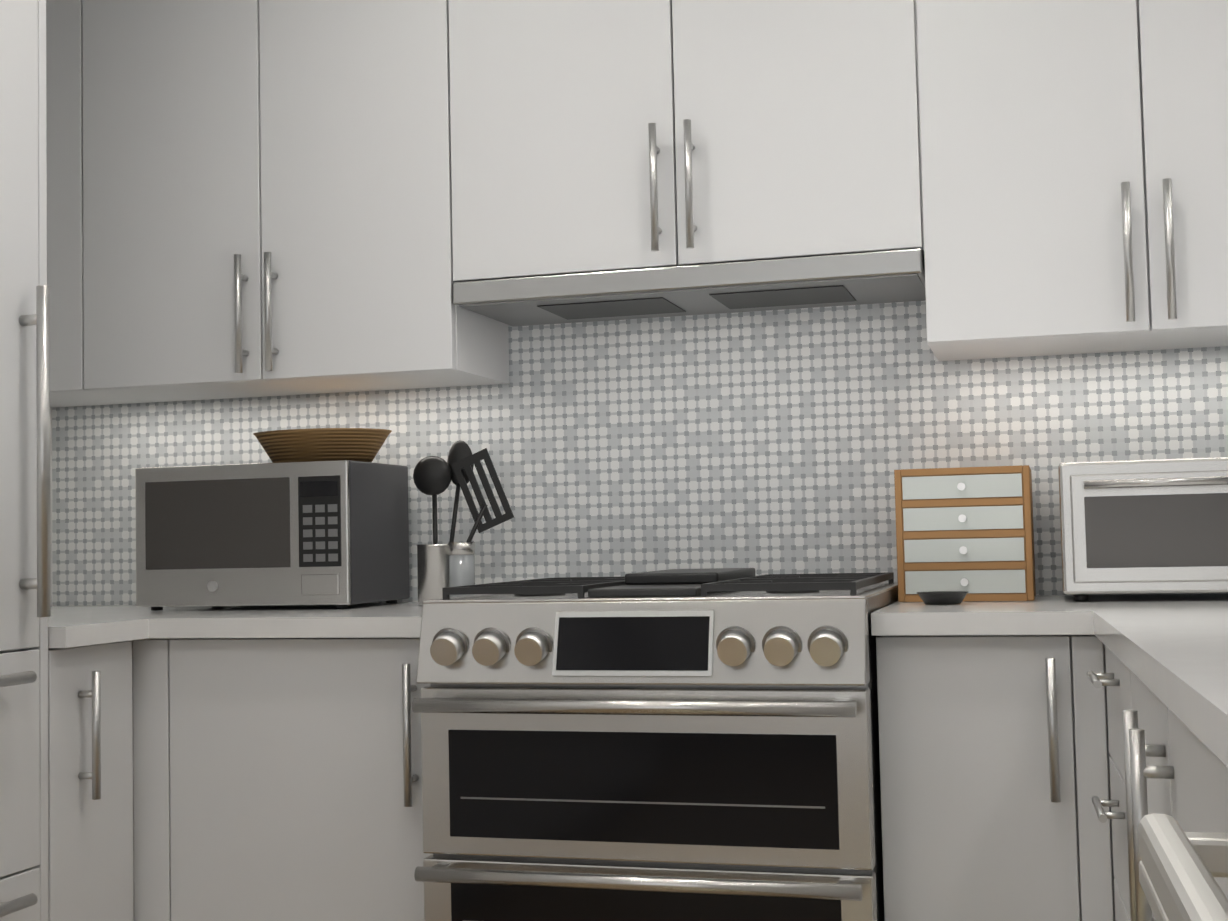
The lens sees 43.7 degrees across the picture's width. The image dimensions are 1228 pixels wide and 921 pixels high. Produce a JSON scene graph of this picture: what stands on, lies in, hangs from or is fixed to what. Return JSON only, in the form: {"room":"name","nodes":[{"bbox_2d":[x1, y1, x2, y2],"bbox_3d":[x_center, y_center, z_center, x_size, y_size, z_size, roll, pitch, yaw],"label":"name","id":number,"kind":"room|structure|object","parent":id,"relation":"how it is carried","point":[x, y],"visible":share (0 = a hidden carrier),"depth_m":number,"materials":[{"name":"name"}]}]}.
{"room":"kitchen","nodes":[
{"label":"kitchen","id":0,"kind":"room"},
{"bbox_2d":[50,408,52,605],"bbox_3d":[-2.131,-0.176,0.863,0.100,2.570,5.650,-2,-3,16],"label":"wall","id":1,"kind":"structure","parent":0,"point":[51,491],"depth_m":3.54,"materials":[{"name":"white paint"}]},
{"bbox_3d":[0.770,1.031,-0.031,6.080,0.060,5.850,-2,-3,16],"label":"floor","id":2,"kind":"structure","parent":0,"visible":0},
{"bbox_2d":[0,0,50,920],"bbox_3d":[-1.339,0.022,2.282,0.618,2.288,0.728,-2,-3,16],"label":"tall cabinet","id":3,"kind":"object","parent":2,"relation":"on","point":[25,558],"visible":1,"depth_m":2.47,"materials":[{"name":"white wood"}]},
{"bbox_2d":[48,629,171,920],"bbox_3d":[-1.156,0.757,2.730,0.671,0.860,0.288,-2,-3,16],"label":"base cabinet","id":4,"kind":"object","parent":2,"relation":"on","point":[110,695],"depth_m":2.68,"materials":[{"name":"white wood"}]},
{"bbox_2d":[48,617,147,640],"bbox_3d":[-1.183,0.309,2.734,0.648,0.035,0.241,-2,-3,16],"label":"countertop","id":5,"kind":"structure","parent":4,"relation":"on","point":[59,628],"depth_m":2.65,"materials":[{"name":"white stone"}]},
{"bbox_2d":[172,641,432,920],"bbox_3d":[-0.520,0.756,2.977,0.640,0.860,0.584,-2,-3,16],"label":"base cabinet","id":6,"kind":"object","parent":2,"relation":"on","point":[297,765],"depth_m":2.69,"materials":[{"name":"white wood"}]},
{"bbox_2d":[51,602,422,640],"bbox_3d":[-0.800,0.318,3.066,1.200,0.035,0.610,-2,-3,16],"label":"countertop","id":7,"kind":"structure","parent":6,"relation":"on","point":[399,621],"depth_m":2.73,"materials":[{"name":"white stone"}]},
{"bbox_2d":[135,460,409,610],"bbox_3d":[-0.704,0.158,3.181,0.473,0.290,0.298,-2,-3,16],"label":"microwave","id":8,"kind":"object","parent":7,"relation":"on","point":[333,532],"visible":0.98,"depth_m":3.05,"materials":[{"name":"grey metal"}]},
{"bbox_2d":[253,428,391,462],"bbox_3d":[-0.601,-0.025,3.159,0.296,0.066,0.226,-2,-3,16],"label":"basket","id":9,"kind":"object","parent":8,"relation":"on","point":[328,444],"visible":0.77,"depth_m":3.08,"materials":[{"name":"wicker"}]},
{"bbox_2d":[413,440,513,604],"bbox_3d":[-0.310,0.123,3.087,0.222,0.333,0.091,-2,-3,16],"label":"utensil holder","id":10,"kind":"object","parent":7,"relation":"on","point":[451,563],"visible":0.79,"depth_m":3.08,"materials":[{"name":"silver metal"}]},
{"bbox_2d":[412,568,897,920],"bbox_3d":[0.123,0.678,2.716,0.739,0.958,0.727,-2,-3,16],"label":"range","id":11,"kind":"object","parent":2,"relation":"on","point":[683,745],"visible":1,"depth_m":2.43,"materials":[{"name":"silver metal"}]},
{"bbox_2d":[876,637,1071,920],"bbox_3d":[0.679,0.711,2.633,0.367,0.860,0.584,-2,-3,16],"label":"base cabinet","id":12,"kind":"object","parent":2,"relation":"on","point":[1052,757],"depth_m":2.37,"materials":[{"name":"white wood"}]},
{"bbox_2d":[871,593,1227,636],"bbox_3d":[0.875,0.256,2.584,0.804,0.035,0.610,-2,-3,16],"label":"countertop","id":13,"kind":"structure","parent":12,"relation":"on","point":[1043,616],"depth_m":2.39,"materials":[{"name":"white stone"}]},
{"bbox_2d":[916,591,967,604],"bbox_3d":[0.567,0.237,2.643,0.090,0.020,0.090,-2,-3,16],"label":"dish","id":14,"kind":"object","parent":13,"relation":"on","point":[942,597],"visible":0.98,"depth_m":2.61,"materials":[{"name":"black ceramic"}]},
{"bbox_2d":[894,465,1035,601],"bbox_3d":[0.651,0.136,2.828,0.236,0.238,0.237,-2,-3,16],"label":"organizer","id":15,"kind":"object","parent":13,"relation":"on","point":[970,530],"visible":0.96,"depth_m":2.73,"materials":[{"name":"brown wood"}]},
{"bbox_2d":[1058,457,1227,600],"bbox_3d":[1.000,0.120,2.675,0.423,0.238,0.327,-2,-3,16],"label":"toaster oven","id":16,"kind":"object","parent":13,"relation":"on","point":[1159,526],"visible":0.98,"depth_m":2.57,"materials":[{"name":"silver metal"}]},
{"bbox_2d":[1060,625,1219,920],"bbox_3d":[0.971,0.673,2.028,0.666,0.860,0.458,-2,-3,16],"label":"base cabinet","id":17,"kind":"object","parent":2,"relation":"on","point":[1133,784],"depth_m":2.17,"materials":[{"name":"white wood"}]},
{"bbox_2d":[1092,609,1227,800],"bbox_3d":[1.089,0.191,1.230,1.303,0.056,2.773,-2,-3,16],"label":"countertop","id":18,"kind":"structure","parent":17,"relation":"on","point":[1176,660],"depth_m":1.53,"materials":[{"name":"white stone"}]},
{"bbox_2d":[1137,756,1227,920],"bbox_3d":[0.619,0.586,0.690,0.672,0.801,0.622,-2,-3,16],"label":"dishwasher","id":19,"kind":"object","parent":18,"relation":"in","point":[1178,868],"depth_m":0.96,"materials":[{"name":"white metal"}]},
{"bbox_2d":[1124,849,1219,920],"bbox_3d":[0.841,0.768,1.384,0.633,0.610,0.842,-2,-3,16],"label":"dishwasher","id":20,"kind":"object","parent":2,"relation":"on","point":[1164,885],"depth_m":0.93,"materials":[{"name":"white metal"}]},
{"bbox_3d":[1.539,-0.156,2.796,6.080,2.570,0.100,-2,-3,16],"label":"wall","id":21,"kind":"structure","parent":0,"visible":0},
{"bbox_2d":[46,0,129,407],"bbox_3d":[-1.213,-0.716,3.385,0.305,1.163,0.314,-2,-3,16],"label":"upper cabinet","id":22,"kind":"object","parent":21,"relation":"attached to","point":[66,229],"depth_m":3.20,"materials":[{"name":"white wood"}]},
{"bbox_2d":[82,0,517,403],"bbox_3d":[-0.672,-0.735,3.230,0.821,1.163,0.314,-2,-3,16],"label":"upper cabinet","id":23,"kind":"object","parent":21,"relation":"attached to","point":[256,198],"depth_m":3.07,"materials":[{"name":"white wood"}]},
{"bbox_2d":[52,300,1227,605],"bbox_3d":[0.023,0.022,3.168,2.750,0.720,0.012,-2,-3,16],"label":"backsplash","id":24,"kind":"structure","parent":21,"relation":"attached to","point":[776,442],"depth_m":3.12,"materials":[{"name":"tile"}]},
{"bbox_2d":[450,0,929,311],"bbox_3d":[0.149,-0.849,2.998,0.892,0.996,0.314,-2,-3,16],"label":"upper cabinet","id":25,"kind":"object","parent":21,"relation":"attached to","point":[608,153],"depth_m":2.83,"materials":[{"name":"white wood"}]},
{"bbox_2d":[452,248,935,326],"bbox_3d":[0.160,-0.327,2.968,0.886,0.048,0.319,-2,-3,16],"label":"hood","id":26,"kind":"object","parent":25,"relation":"attached to","point":[794,278],"depth_m":2.86,"materials":[{"name":"silver metal"}]},
{"bbox_2d":[914,0,1227,360],"bbox_3d":[0.929,-0.795,2.770,0.728,1.163,0.314,-2,-3,16],"label":"upper cabinet","id":27,"kind":"object","parent":21,"relation":"attached to","point":[1079,148],"depth_m":2.64,"materials":[{"name":"white wood"}]}
]}

